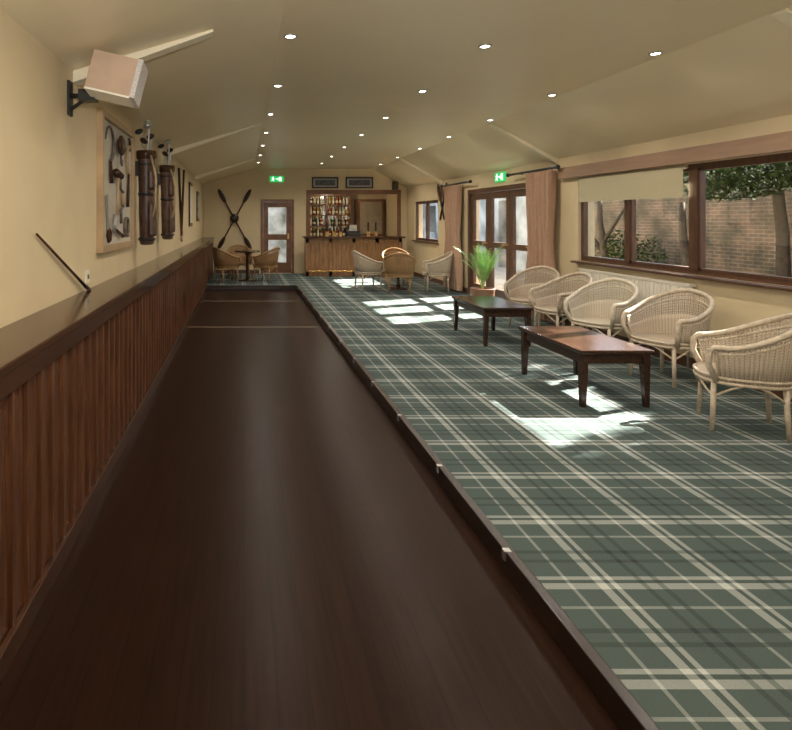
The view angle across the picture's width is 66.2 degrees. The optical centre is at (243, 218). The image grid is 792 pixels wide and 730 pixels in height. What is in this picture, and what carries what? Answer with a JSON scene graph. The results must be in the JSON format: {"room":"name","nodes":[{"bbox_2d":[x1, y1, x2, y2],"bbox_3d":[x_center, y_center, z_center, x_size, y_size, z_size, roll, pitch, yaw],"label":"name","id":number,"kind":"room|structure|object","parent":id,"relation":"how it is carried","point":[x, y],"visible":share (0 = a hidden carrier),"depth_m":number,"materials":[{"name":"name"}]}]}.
{"room":"sports facility","nodes":[
{"label":"sports facility","id":0,"kind":"room"},
{"bbox_2d":[0,8,202,327],"bbox_3d":[-1.220,0.415,6.750,0.200,2.770,18.500,0,0,0],"label":"wall","id":1,"kind":"structure","parent":0,"point":[48,155],"depth_m":3.32,"materials":[{"name":"paint"}]},
{"bbox_2d":[85,270,89,283],"bbox_3d":[-1.111,0.410,4.120,0.018,0.090,0.080,0,0,0],"label":"wall socket","id":2,"kind":"object","parent":1,"relation":"attached to","point":[87,272],"visible":0.96,"depth_m":4.11,"materials":[{"name":"white plastic"}]},
{"bbox_2d":[0,243,212,644],"bbox_3d":[-0.983,1.070,6.750,0.274,1.060,18.500,0,0,0],"label":"wainscoting","id":3,"kind":"structure","parent":1,"relation":"attached to","point":[60,427],"depth_m":2.87,"materials":[{"name":"red wood"}]},
{"bbox_2d":[0,237,213,400],"bbox_3d":[-0.968,0.560,6.750,0.305,0.120,18.500,0,0,0],"label":"ledge","id":4,"kind":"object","parent":1,"relation":"attached to","point":[29,344],"depth_m":3.00,"materials":[{"name":"brown wood"}]},
{"bbox_2d":[36,233,90,290],"bbox_3d":[-1.101,0.291,3.586,0.029,0.433,0.978,0,0,2],"label":"snooker cue","id":5,"kind":"object","parent":4,"relation":"on","point":[60,259],"visible":0.98,"depth_m":3.56,"materials":[{"name":"brown wood"}]},
{"bbox_2d":[67,49,147,116],"bbox_3d":[-0.860,-0.837,3.594,0.520,0.354,0.313,0,0,0],"label":"wall speaker","id":6,"kind":"object","parent":1,"relation":"attached to","point":[112,78],"visible":1,"depth_m":3.46,"materials":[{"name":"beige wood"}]},
{"bbox_2d":[129,59,147,107],"bbox_3d":[-0.644,-0.826,3.550,0.088,0.260,0.224,0,0,0],"label":"grille","id":7,"kind":"object","parent":6,"relation":"attached to","point":[138,72],"depth_m":3.46,"materials":[{"name":"beige plastic"}]},
{"bbox_2d":[96,108,134,252],"bbox_3d":[-1.095,-0.290,5.050,0.050,1.100,1.300,0,0,0],"label":"display board","id":8,"kind":"object","parent":1,"relation":"attached to","point":[103,118],"visible":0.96,"depth_m":4.76,"materials":[{"name":"brown wood"}]},
{"bbox_2d":[106,194,111,242],"bbox_3d":[-1.089,-0.001,4.671,0.021,0.392,0.153,0,0,0],"label":"pruning shears","id":9,"kind":"object","parent":8,"relation":"attached to","point":[109,232],"visible":1,"depth_m":4.64,"materials":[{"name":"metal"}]},
{"bbox_2d":[105,125,114,182],"bbox_3d":[-1.089,-0.523,4.692,0.036,0.467,0.297,0,0,3],"label":"sickle","id":10,"kind":"object","parent":8,"relation":"attached to","point":[111,180],"visible":0.99,"depth_m":4.73,"materials":[{"name":"metal"}]},
{"bbox_2d":[113,168,123,213],"bbox_3d":[-1.067,-0.231,4.919,0.070,0.384,0.167,0,0,0],"label":"mallet","id":11,"kind":"object","parent":8,"relation":"attached to","point":[117,173],"visible":0.95,"depth_m":4.88,"materials":[{"name":"brown wood"}]},
{"bbox_2d":[113,214,123,237],"bbox_3d":[-1.081,0.063,4.996,0.032,0.211,0.330,0,0,0],"label":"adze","id":12,"kind":"object","parent":8,"relation":"attached to","point":[115,229],"visible":1,"depth_m":4.84,"materials":[{"name":"metal"}]},
{"bbox_2d":[118,135,125,165],"bbox_3d":[-1.068,-0.596,5.060,0.060,0.268,0.180,0,0,0],"label":"pulley","id":13,"kind":"object","parent":8,"relation":"attached to","point":[121,141],"visible":1,"depth_m":5.01,"materials":[{"name":"brown wood"}]},
{"bbox_2d":[119,180,124,223],"bbox_3d":[-1.083,-0.184,5.125,0.040,0.449,0.174,0,0,0],"label":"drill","id":14,"kind":"object","parent":8,"relation":"attached to","point":[120,181],"visible":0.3,"depth_m":5.11,"materials":[{"name":"wood"}]},
{"bbox_2d":[123,216,129,236],"bbox_3d":[-1.089,0.072,5.380,0.026,0.194,0.190,0,0,0],"label":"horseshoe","id":15,"kind":"object","parent":8,"relation":"attached to","point":[126,219],"visible":1,"depth_m":5.33,"materials":[{"name":"metal"}]},
{"bbox_2d":[124,138,130,151],"bbox_3d":[-1.089,-0.700,5.350,0.024,0.127,0.400,0,0,0],"label":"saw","id":16,"kind":"object","parent":8,"relation":"attached to","point":[127,141],"visible":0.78,"depth_m":5.45,"materials":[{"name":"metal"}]},
{"bbox_2d":[126,145,132,206],"bbox_3d":[-1.084,-0.405,5.480,0.032,0.590,0.229,0,0,1],"label":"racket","id":17,"kind":"object","parent":8,"relation":"attached to","point":[129,162],"visible":0.99,"depth_m":5.43,"materials":[{"name":"brown wood"}]},
{"bbox_2d":[135,150,156,244],"bbox_3d":[-1.001,-0.218,5.892,0.228,0.962,0.319,0,0,-10],"label":"golf bag","id":18,"kind":"object","parent":1,"relation":"hanging from","point":[145,170],"visible":1,"depth_m":5.83,"materials":[{"name":"leather"}]},
{"bbox_2d":[135,129,142,149],"bbox_3d":[-1.069,-0.779,5.900,0.084,0.281,0.086,0,0,19],"label":"club","id":19,"kind":"object","parent":18,"relation":"in","point":[138,131],"visible":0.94,"depth_m":5.87,"materials":[{"name":"metal"}]},
{"bbox_2d":[140,138,147,149],"bbox_3d":[-1.009,-0.727,5.832,0.083,0.183,0.095,0,0,-42],"label":"club","id":20,"kind":"object","parent":18,"relation":"in","point":[143,140],"visible":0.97,"depth_m":5.80,"materials":[{"name":"wood"}]},
{"bbox_2d":[143,123,151,149],"bbox_3d":[-0.974,-0.802,5.834,0.085,0.330,0.097,0,0,-42],"label":"club","id":21,"kind":"object","parent":18,"relation":"in","point":[147,125],"visible":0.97,"depth_m":5.83,"materials":[{"name":"metal"}]},
{"bbox_2d":[144,120,151,149],"bbox_3d":[-0.980,-0.832,5.950,0.083,0.383,0.085,0,0,-42],"label":"club","id":22,"kind":"object","parent":18,"relation":"in","point":[146,121],"visible":0.59,"depth_m":5.95,"materials":[{"name":"metal"}]},
{"bbox_2d":[146,134,153,149],"bbox_3d":[-0.955,-0.754,5.913,0.084,0.231,0.085,0,0,43],"label":"club","id":23,"kind":"object","parent":18,"relation":"in","point":[151,135],"visible":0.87,"depth_m":5.90,"materials":[{"name":"metal"}]},
{"bbox_2d":[157,165,175,239],"bbox_3d":[-1.002,-0.218,7.484,0.227,0.965,0.331,0,0,-10],"label":"golf bag","id":24,"kind":"object","parent":1,"relation":"hanging from","point":[165,178],"visible":1,"depth_m":7.43,"materials":[{"name":"brown leather"}]},
{"bbox_2d":[158,144,163,162],"bbox_3d":[-1.068,-0.803,7.477,0.083,0.330,0.092,0,0,16],"label":"club","id":25,"kind":"object","parent":24,"relation":"in","point":[160,146],"visible":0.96,"depth_m":7.45,"materials":[{"name":"metal"}]},
{"bbox_2d":[162,151,167,164],"bbox_3d":[-1.011,-0.750,7.411,0.084,0.231,0.102,0,0,-38],"label":"club","id":26,"kind":"object","parent":24,"relation":"in","point":[164,153],"visible":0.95,"depth_m":7.38,"materials":[{"name":"metal"}]},
{"bbox_2d":[165,140,170,164],"bbox_3d":[-0.977,-0.825,7.411,0.085,0.378,0.110,0,0,-35],"label":"club","id":27,"kind":"object","parent":24,"relation":"in","point":[166,141],"visible":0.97,"depth_m":7.42,"materials":[{"name":"metal"}]},
{"bbox_2d":[178,168,180,226],"bbox_3d":[-1.098,-0.269,10.059,0.040,1.201,0.581,0,0,0],"label":"hockey stick","id":28,"kind":"object","parent":1,"relation":"attached to","point":[179,178],"visible":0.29,"depth_m":9.91,"materials":[{"name":"brown wood"}]},
{"bbox_2d":[180,170,184,241],"bbox_3d":[-1.058,-0.239,10.003,0.040,1.260,0.456,0,0,0],"label":"hockey stick","id":29,"kind":"object","parent":1,"relation":"attached to","point":[183,177],"visible":1,"depth_m":9.96,"materials":[{"name":"brown wood"}]},
{"bbox_2d":[188,182,192,225],"bbox_3d":[-1.103,-0.300,12.000,0.034,0.900,0.600,0,0,0],"label":"framed picture","id":30,"kind":"object","parent":1,"relation":"attached to","point":[190,185],"visible":1,"depth_m":11.77,"materials":[{"name":"brown wood"}]},
{"bbox_2d":[190,186,192,222],"bbox_3d":[-1.088,-0.300,12.000,0.004,0.760,0.480,0,0,0],"label":"print","id":31,"kind":"object","parent":30,"relation":"attached to","point":[191,187],"depth_m":12.00,"materials":[{"name":"paper"}]},
{"bbox_2d":[196,191,198,220],"bbox_3d":[-1.103,-0.300,13.900,0.034,0.700,0.600,0,0,0],"label":"framed picture","id":32,"kind":"object","parent":1,"relation":"attached to","point":[197,192],"visible":1,"depth_m":13.60,"materials":[{"name":"brown wood"}]},
{"bbox_2d":[195,158,441,184],"bbox_3d":[1.690,-1.080,13.200,5.620,0.596,0.110,0,0,0],"label":"ceiling beam","id":33,"kind":"structure","parent":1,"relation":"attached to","point":[435,179],"depth_m":13.15,"materials":[{"name":"beige paint"}]},
{"bbox_2d":[166,123,557,164],"bbox_3d":[1.690,-1.080,8.350,5.620,0.596,0.110,0,0,0],"label":"beam","id":34,"kind":"structure","parent":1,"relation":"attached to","point":[541,153],"depth_m":8.29,"materials":[{"name":"beige paint"}]},
{"bbox_2d":[73,8,791,85],"bbox_3d":[1.690,-1.080,3.840,5.620,0.595,0.110,0,0,0],"label":"ceiling beam","id":35,"kind":"structure","parent":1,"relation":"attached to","point":[784,16],"depth_m":3.79,"materials":[{"name":"beige paint"}]},
{"bbox_2d":[268,207,285,261],"bbox_3d":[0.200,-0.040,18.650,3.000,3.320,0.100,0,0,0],"label":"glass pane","id":36,"kind":"structure","parent":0,"point":[276,215],"depth_m":18.60,"materials":[{"name":"glass"}]},
{"bbox_2d":[203,169,406,272],"bbox_3d":[1.700,0.175,16.100,6.040,3.250,0.200,0,0,0],"label":"wall","id":37,"kind":"structure","parent":0,"point":[216,215],"depth_m":16.00,"materials":[{"name":"paint"}]},
{"bbox_2d":[218,189,250,248],"bbox_3d":[-0.265,0.009,15.978,0.936,1.668,0.040,0,0,0],"label":"oar","id":38,"kind":"object","parent":37,"relation":"attached to","point":[248,193],"visible":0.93,"depth_m":15.97,"materials":[{"name":"brown wood"}]},
{"bbox_2d":[218,189,251,248],"bbox_3d":[-0.255,0.009,15.936,0.936,1.668,0.040,0,0,0],"label":"oar","id":39,"kind":"object","parent":37,"relation":"attached to","point":[220,193],"visible":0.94,"depth_m":15.93,"materials":[{"name":"brown wood"}]},
{"bbox_2d":[230,214,238,222],"bbox_3d":[-0.260,-0.020,15.875,0.240,0.240,0.090,0,0,0],"label":"boss","id":40,"kind":"object","parent":39,"relation":"attached to","point":[234,218],"visible":1,"depth_m":15.84,"materials":[{"name":"brown wood"}]},
{"bbox_2d":[216,270,258,272],"bbox_3d":[-0.200,1.450,15.990,1.240,0.100,0.020,0,0,0],"label":"baseboard","id":41,"kind":"structure","parent":37,"relation":"attached to","point":[217,271],"depth_m":15.98,"materials":[{"name":"brown wood"}]},
{"bbox_2d":[270,176,283,181],"bbox_3d":[0.900,-1.100,15.983,0.380,0.160,0.034,0,0,0],"label":"exit sign","id":42,"kind":"object","parent":37,"relation":"attached to","point":[272,178],"visible":1,"depth_m":15.97,"materials":[{"name":"green plastic"}]},
{"bbox_2d":[261,199,293,272],"bbox_3d":[0.920,0.480,16.045,0.920,2.040,0.150,0,0,0],"label":"door","id":43,"kind":"structure","parent":37,"relation":"in","point":[288,266],"depth_m":16.02,"materials":[{"name":"brown wood"}]},
{"bbox_2d":[312,177,337,187],"bbox_3d":[2.235,-1.000,15.985,0.730,0.310,0.030,0,0,0],"label":"framed picture","id":44,"kind":"object","parent":37,"relation":"attached to","point":[317,182],"visible":1,"depth_m":15.99,"materials":[{"name":"black metal"}]},
{"bbox_2d":[315,180,334,184],"bbox_3d":[2.235,-1.000,15.986,0.550,0.150,0.004,0,0,0],"label":"photograph","id":45,"kind":"object","parent":44,"relation":"attached to","point":[317,182],"depth_m":15.99},
{"bbox_2d":[306,190,400,235],"bbox_3d":[3.020,0.350,15.982,2.600,2.300,0.035,0,0,0],"label":"trim","id":46,"kind":"structure","parent":37,"relation":"attached to","point":[308,192],"depth_m":15.97,"materials":[{"name":"brown wood"}]},
{"bbox_2d":[345,177,372,187],"bbox_3d":[3.180,-1.000,15.985,0.760,0.310,0.030,0,0,0],"label":"framed picture","id":47,"kind":"object","parent":37,"relation":"attached to","point":[350,182],"visible":1,"depth_m":15.99,"materials":[{"name":"black metal"}]},
{"bbox_2d":[349,180,369,184],"bbox_3d":[3.180,-1.000,15.986,0.580,0.150,0.004,0,0,0],"label":"photograph","id":48,"kind":"object","parent":47,"relation":"attached to","point":[351,182],"depth_m":15.99},
{"bbox_2d":[392,181,397,189],"bbox_3d":[4.150,-0.920,15.916,0.140,0.220,0.168,0,0,0],"label":"wall speaker","id":49,"kind":"object","parent":37,"relation":"attached to","point":[394,183],"visible":1,"depth_m":15.83,"materials":[{"name":"brown wood"}]},
{"bbox_2d":[0,290,619,729],"bbox_3d":[0.040,1.700,5.300,2.320,0.200,15.600,0,0,0],"label":"floor","id":50,"kind":"structure","parent":0,"point":[265,547],"depth_m":2.54,"materials":[{"name":"brown wood"}]},
{"bbox_2d":[0,286,206,685],"bbox_3d":[-0.846,1.550,5.280,0.028,0.100,15.560,0,0,0],"label":"baseboard","id":51,"kind":"structure","parent":50,"relation":"on","point":[15,637],"depth_m":2.75,"materials":[{"name":"brown wood"}]},
{"bbox_2d":[208,285,659,729],"bbox_3d":[0.200,1.547,5.305,2.040,0.106,15.610,0,0,0],"label":"trim","id":52,"kind":"structure","parent":50,"relation":"on","point":[615,698],"depth_m":2.47,"materials":[{"name":"brown wood"}]},
{"bbox_2d":[298,288,511,560],"bbox_3d":[1.184,1.513,7.565,0.032,0.044,9.930,0,0,0],"label":"trim","id":53,"kind":"structure","parent":52,"relation":"attached to","point":[504,550],"depth_m":3.50,"materials":[{"name":"metal"}]},
{"bbox_2d":[351,194,396,235],"bbox_3d":[3.040,0.275,17.150,2.720,2.450,1.900,0,0,0],"label":"wall","id":54,"kind":"structure","parent":0,"point":[390,199],"depth_m":17.26,"materials":[{"name":"paint"}]},
{"bbox_2d":[0,0,791,187],"bbox_3d":[1.700,-1.140,6.750,6.040,0.780,18.500,0,0,0],"label":"ceiling","id":55,"kind":"structure","parent":0,"point":[350,65],"depth_m":5.05,"materials":[{"name":"paint"}]},
{"bbox_2d":[284,34,296,38],"bbox_3d":[0.350,-1.376,4.370,0.104,0.016,0.104,0,0,0],"label":"recessed light","id":56,"kind":"object","parent":55,"relation":"in","point":[286,36],"visible":1,"depth_m":4.35,"materials":[{"name":"metal"}]},
{"bbox_2d":[478,44,491,48],"bbox_3d":[1.920,-1.376,4.620,0.104,0.016,0.104,0,0,0],"label":"recessed light","id":57,"kind":"object","parent":55,"relation":"in","point":[483,46],"visible":1,"depth_m":4.61,"materials":[{"name":"beige"}]},
{"bbox_2d":[648,51,662,55],"bbox_3d":[3.420,-1.376,4.820,0.104,0.016,0.104,0,0,0],"label":"recessed light","id":58,"kind":"object","parent":55,"relation":"in","point":[655,53],"visible":1,"depth_m":4.80,"materials":[{"name":"beige"}]},
{"bbox_2d":[207,273,791,729],"bbox_3d":[1.690,1.650,6.750,5.620,0.300,18.500,0,0,0],"label":"floor","id":59,"kind":"structure","parent":0,"point":[664,538],"depth_m":3.29,"materials":[{"name":"carpet"}]},
{"bbox_2d":[212,247,240,283],"bbox_3d":[-0.441,1.081,13.738,0.602,0.840,0.650,0,0,-30],"label":"tub chair","id":60,"kind":"object","parent":59,"relation":"on","point":[223,261],"visible":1,"depth_m":13.51,"materials":[{"name":"wicker"}]},
{"bbox_2d":[227,245,252,278],"bbox_3d":[-0.104,1.081,14.774,0.651,0.840,0.602,0,0,-10],"label":"tub chair","id":61,"kind":"object","parent":59,"relation":"on","point":[242,256],"visible":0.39,"depth_m":14.99,"materials":[{"name":"wicker"}]},
{"bbox_2d":[235,250,259,281],"bbox_3d":[0.080,1.133,14.100,0.620,0.735,0.620,0,0,0],"label":"round table","id":62,"kind":"object","parent":59,"relation":"on","point":[247,252],"visible":0.97,"depth_m":14.07,"materials":[{"name":"brown wood"}]},
{"bbox_2d":[251,247,279,282],"bbox_3d":[0.541,1.081,13.938,0.602,0.840,0.650,0,0,30],"label":"tub chair","id":63,"kind":"object","parent":59,"relation":"on","point":[266,260],"visible":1,"depth_m":13.71,"materials":[{"name":"wicker"}]},
{"bbox_2d":[302,236,404,275],"bbox_3d":[2.880,0.978,15.380,2.640,1.045,0.600,0,0,0],"label":"bar counter","id":64,"kind":"object","parent":59,"relation":"on","point":[323,255],"depth_m":15.21,"materials":[{"name":"brown wood"}]},
{"bbox_2d":[325,222,328,235],"bbox_3d":[2.200,0.265,15.364,0.080,0.380,0.152,0,0,0],"label":"pump","id":65,"kind":"object","parent":64,"relation":"on","point":[326,232],"visible":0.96,"depth_m":15.38,"materials":[{"name":"gold metal"}]},
{"bbox_2d":[346,225,360,235],"bbox_3d":[2.900,0.305,15.420,0.340,0.300,0.300,0,0,0],"label":"cash register","id":66,"kind":"object","parent":64,"relation":"on","point":[352,231],"visible":0.85,"depth_m":15.28,"materials":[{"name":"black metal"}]},
{"bbox_2d":[302,236,404,237],"bbox_3d":[2.880,0.477,15.380,2.640,0.045,0.600,0,0,0],"label":"countertop","id":67,"kind":"structure","parent":64,"relation":"on","point":[302,236],"depth_m":15.09,"materials":[{"name":"brown wood"}]},
{"bbox_2d":[374,222,377,235],"bbox_3d":[3.500,0.265,15.364,0.080,0.380,0.152,0,0,0],"label":"pump","id":68,"kind":"object","parent":64,"relation":"on","point":[375,232],"visible":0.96,"depth_m":15.38,"materials":[{"name":"gold metal"}]},
{"bbox_2d":[352,250,383,290],"bbox_3d":[2.596,1.081,12.246,0.602,0.840,0.651,0,0,-10],"label":"tub chair","id":69,"kind":"object","parent":59,"relation":"on","point":[363,265],"visible":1,"depth_m":12.01,"materials":[{"name":"wicker"}]},
{"bbox_2d":[381,248,409,285],"bbox_3d":[3.452,1.081,13.174,0.651,0.840,0.602,0,0,5],"label":"tub chair","id":70,"kind":"object","parent":59,"relation":"on","point":[390,250],"visible":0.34,"depth_m":13.39,"materials":[{"name":"wicker"}]},
{"bbox_2d":[383,254,412,289],"bbox_3d":[3.300,1.133,12.420,0.620,0.735,0.620,0,0,0],"label":"round table","id":71,"kind":"object","parent":59,"relation":"on","point":[397,287],"visible":0.56,"depth_m":12.34,"materials":[{"name":"brown wood"}]},
{"bbox_2d":[383,252,415,294],"bbox_3d":[3.144,1.081,11.727,0.651,0.840,0.602,0,0,15],"label":"tub chair","id":72,"kind":"object","parent":59,"relation":"on","point":[392,270],"visible":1,"depth_m":11.50,"materials":[{"name":"wicker"}]},
{"bbox_2d":[422,251,452,292],"bbox_3d":[4.004,1.081,11.996,0.602,0.840,0.651,0,0,10],"label":"tub chair","id":73,"kind":"object","parent":59,"relation":"on","point":[438,266],"visible":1,"depth_m":11.76,"materials":[{"name":"wicker"}]},
{"bbox_2d":[452,296,533,346],"bbox_3d":[3.100,1.270,7.320,0.590,0.460,1.060,0,0,0],"label":"coffee table","id":74,"kind":"object","parent":59,"relation":"on","point":[493,307],"visible":0.97,"depth_m":6.97,"materials":[{"name":"brown wood"}]},
{"bbox_2d":[455,243,504,295],"bbox_3d":[3.890,0.950,9.620,0.794,1.099,0.786,0,0,29],"label":"potted palm","id":75,"kind":"object","parent":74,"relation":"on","point":[484,264],"visible":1,"depth_m":9.48,"materials":[{"name":"green plant"}]},
{"bbox_2d":[470,287,494,295],"bbox_3d":[3.930,1.317,9.550,0.400,0.365,0.400,0,0,0],"label":"pot","id":76,"kind":"object","parent":75,"relation":"attached to","point":[475,291],"depth_m":9.41,"materials":[{"name":"orange ceramic"}]},
{"bbox_2d":[504,266,559,326],"bbox_3d":[4.020,1.081,8.064,0.602,0.840,0.651,0,0,-35],"label":"tub chair","id":77,"kind":"object","parent":59,"relation":"on","point":[518,293],"visible":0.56,"depth_m":8.25,"materials":[{"name":"wicker"}]},
{"bbox_2d":[528,272,592,328],"bbox_3d":[3.954,1.081,7.204,0.602,0.840,0.651,0,0,-10],"label":"tub chair","id":78,"kind":"object","parent":59,"relation":"on","point":[553,304],"visible":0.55,"depth_m":7.39,"materials":[{"name":"wicker"}]},
{"bbox_2d":[518,326,654,406],"bbox_3d":[2.960,1.270,5.120,0.590,0.460,1.060,0,0,0],"label":"coffee table","id":79,"kind":"object","parent":59,"relation":"on","point":[584,346],"visible":1,"depth_m":4.76,"materials":[{"name":"brown wood"}]},
{"bbox_2d":[564,278,638,342],"bbox_3d":[3.951,1.081,6.391,0.602,0.840,0.650,0,0,-28],"label":"tub chair","id":80,"kind":"object","parent":59,"relation":"on","point":[605,313],"visible":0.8,"depth_m":6.53,"materials":[{"name":"beige wicker"}]},
{"bbox_2d":[621,288,714,387],"bbox_3d":[3.983,1.081,5.428,0.602,0.840,0.650,0,0,-18],"label":"tub chair","id":81,"kind":"object","parent":59,"relation":"on","point":[672,331],"visible":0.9,"depth_m":5.54,"materials":[{"name":"wicker"}]},
{"bbox_2d":[690,313,791,441],"bbox_3d":[3.621,1.081,4.189,0.602,0.840,0.650,0,0,28],"label":"tub chair","id":82,"kind":"object","parent":59,"relation":"on","point":[765,365],"visible":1,"depth_m":4.04,"materials":[{"name":"wicker"}]},
{"bbox_2d":[407,114,791,358],"bbox_3d":[4.610,0.470,6.750,0.220,2.660,18.500,0,0,0],"label":"wall","id":83,"kind":"structure","parent":0,"point":[735,305],"depth_m":7.55,"materials":[{"name":"paint"}]},
{"bbox_2d":[412,240,438,243],"bbox_3d":[4.480,0.565,14.375,0.080,0.030,1.950,0,0,0],"label":"trim","id":84,"kind":"structure","parent":83,"relation":"attached to","point":[412,240],"depth_m":14.19,"materials":[{"name":"brown wood"}]},
{"bbox_2d":[416,200,437,241],"bbox_3d":[4.560,0.050,14.375,0.080,1.000,1.850,0,0,0],"label":"window","id":85,"kind":"structure","parent":83,"relation":"in","point":[427,203],"depth_m":14.36,"materials":[{"name":"brown wood"}]},
{"bbox_2d":[437,184,444,219],"bbox_3d":[4.436,-0.391,13.082,0.040,0.839,0.503,0,0,0],"label":"wooden paddle","id":86,"kind":"object","parent":83,"relation":"attached to","point":[438,186],"visible":0.98,"depth_m":13.08,"materials":[{"name":"brown wood"}]},
{"bbox_2d":[439,182,446,219],"bbox_3d":[4.478,-0.391,13.018,0.040,0.839,0.503,0,0,0],"label":"wooden paddle","id":87,"kind":"object","parent":83,"relation":"attached to","point":[446,182],"visible":0.54,"depth_m":13.03,"materials":[{"name":"brown wood"}]},
{"bbox_2d":[441,180,471,187],"bbox_3d":[4.419,-0.725,12.000,0.162,0.064,1.664,0,0,0],"label":"pole","id":88,"kind":"object","parent":83,"relation":"attached to","point":[469,181],"visible":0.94,"depth_m":11.88,"materials":[{"name":"black metal"}]},
{"bbox_2d":[443,184,462,290],"bbox_3d":[4.370,0.378,12.170,0.151,2.165,0.882,0,0,0],"label":"curtain","id":89,"kind":"object","parent":88,"relation":"hanging from","point":[453,193],"visible":0.88,"depth_m":11.93,"materials":[{"name":"fabric"}]},
{"bbox_2d":[468,183,526,299],"bbox_3d":[4.556,0.460,10.315,0.169,2.080,2.670,0,0,0],"label":"door","id":90,"kind":"structure","parent":83,"relation":"in","point":[510,192],"depth_m":10.61,"materials":[{"name":"brown wood"}]},
{"bbox_2d":[495,172,505,181],"bbox_3d":[4.483,-0.735,10.150,0.034,0.160,0.380,0,0,0],"label":"exit sign","id":91,"kind":"object","parent":83,"relation":"attached to","point":[501,176],"visible":1,"depth_m":10.11,"materials":[{"name":"green plastic"}]},
{"bbox_2d":[506,165,559,176],"bbox_3d":[4.419,-0.725,8.840,0.162,0.064,1.584,0,0,0],"label":"pole","id":92,"kind":"object","parent":83,"relation":"attached to","point":[556,166],"visible":0.99,"depth_m":8.72,"materials":[{"name":"black metal"}]},
{"bbox_2d":[526,169,556,321],"bbox_3d":[4.370,0.378,8.565,0.151,2.165,0.813,0,0,0],"label":"curtain","id":93,"kind":"object","parent":92,"relation":"hanging from","point":[540,185],"visible":0.77,"depth_m":8.46,"materials":[{"name":"fabric"}]},
{"bbox_2d":[413,272,791,401],"bbox_3d":[4.490,1.445,6.750,0.020,0.110,18.500,0,0,0],"label":"baseboard","id":94,"kind":"structure","parent":83,"relation":"attached to","point":[682,360],"depth_m":6.33,"materials":[{"name":"brown wood"}]},
{"bbox_2d":[578,268,695,368],"bbox_3d":[4.455,1.075,6.700,0.089,0.850,1.900,0,0,0],"label":"radiator","id":95,"kind":"object","parent":83,"relation":"attached to","point":[648,287],"visible":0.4,"depth_m":6.38,"materials":[{"name":"white metal"}]},
{"bbox_2d":[558,131,791,178],"bbox_3d":[4.465,-0.637,4.590,0.070,0.155,7.180,0,0,0],"label":"trim","id":96,"kind":"structure","parent":83,"relation":"attached to","point":[776,142],"depth_m":5.75,"materials":[{"name":"brown wood"}]},
{"bbox_2d":[570,260,791,291],"bbox_3d":[4.470,0.574,5.680,0.100,0.028,4.360,0,0,0],"label":"trim","id":97,"kind":"structure","parent":83,"relation":"attached to","point":[746,283],"depth_m":5.69,"materials":[{"name":"brown wood"}]},
{"bbox_2d":[581,152,791,286],"bbox_3d":[4.560,0.003,5.705,0.080,1.115,4.210,0,0,0],"label":"window","id":98,"kind":"structure","parent":83,"relation":"in","point":[697,172],"depth_m":5.81,"materials":[{"name":"brown wood"}]},
{"bbox_2d":[578,165,687,201],"bbox_3d":[4.497,-0.389,6.840,0.049,0.327,1.880,0,0,0],"label":"roller blind","id":99,"kind":"object","parent":98,"relation":"attached to","point":[666,182],"visible":1,"depth_m":6.65,"materials":[{"name":"fabric"}]},
{"bbox_3d":[3.040,1.650,17.050,2.720,0.300,2.100,0,0,0],"label":"floor","id":100,"kind":"structure","parent":0,"visible":0},
{"bbox_2d":[310,194,350,235],"bbox_3d":[2.535,0.360,17.765,1.430,2.280,0.430,0,0,0],"label":"shelving unit","id":101,"kind":"object","parent":100,"relation":"on","point":[325,206],"visible":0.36,"depth_m":17.96,"materials":[{"name":"brown wood"}]},
{"bbox_2d":[310,204,348,204],"bbox_3d":[2.535,-0.432,17.790,1.330,0.025,0.340,0,0,0],"label":"shelf","id":102,"kind":"object","parent":101,"relation":"attached to","point":[310,204],"depth_m":17.62,"materials":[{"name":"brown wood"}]},
{"bbox_2d":[310,215,348,215],"bbox_3d":[2.535,-0.113,17.790,1.330,0.025,0.340,0,0,0],"label":"shelf","id":103,"kind":"object","parent":101,"relation":"attached to","point":[310,215],"depth_m":17.62,"materials":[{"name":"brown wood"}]},
{"bbox_2d":[310,226,348,226],"bbox_3d":[2.535,0.217,17.790,1.330,0.025,0.340,0,0,0],"label":"shelf","id":104,"kind":"object","parent":101,"relation":"attached to","point":[310,226],"depth_m":17.62,"materials":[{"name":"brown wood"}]},
{"bbox_2d":[354,199,384,235],"bbox_3d":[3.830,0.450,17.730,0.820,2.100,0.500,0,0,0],"label":"door","id":105,"kind":"structure","parent":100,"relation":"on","point":[371,211],"depth_m":17.48,"materials":[{"name":"brown wood"}]},
{"label":"outside","id":106,"kind":"structure","parent":0,"visible":0},
{"bbox_2d":[479,266,524,289],"bbox_3d":[13.360,1.760,18.000,17.280,0.280,52.000,0,0,0],"label":"ground","id":107,"kind":"structure","parent":106,"point":[499,272],"depth_m":16.06,"materials":[{"name":"beige concrete"}]},
{"bbox_2d":[423,171,791,276],"bbox_3d":[8.900,0.060,18.000,0.600,3.120,44.000,0,0,0],"label":"wall","id":108,"kind":"structure","parent":107,"relation":"on","point":[740,234],"depth_m":11.25,"materials":[{"name":"brick"}]},
{"bbox_2d":[595,201,668,263],"bbox_3d":[7.911,0.522,12.016,0.933,2.213,2.103,0,0,-13],"label":"tree","id":109,"kind":"object","parent":107,"relation":"on","point":[603,237],"visible":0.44,"depth_m":12.12,"materials":[{"name":"green plant"}]},
{"bbox_2d":[678,161,791,265],"bbox_3d":[7.297,0.283,8.394,1.056,2.694,2.998,0,0,0],"label":"tree","id":110,"kind":"object","parent":107,"relation":"on","point":[735,178],"visible":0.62,"depth_m":8.38,"materials":[{"name":"green plant"}]},
{"bbox_2d":[772,180,790,276],"bbox_3d":[8.018,-0.994,8.561,1.697,5.239,2.523,0,0,0],"label":"tree","id":111,"kind":"object","parent":107,"relation":"on","point":[783,250],"visible":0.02,"depth_m":8.72,"materials":[{"name":"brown plant"}]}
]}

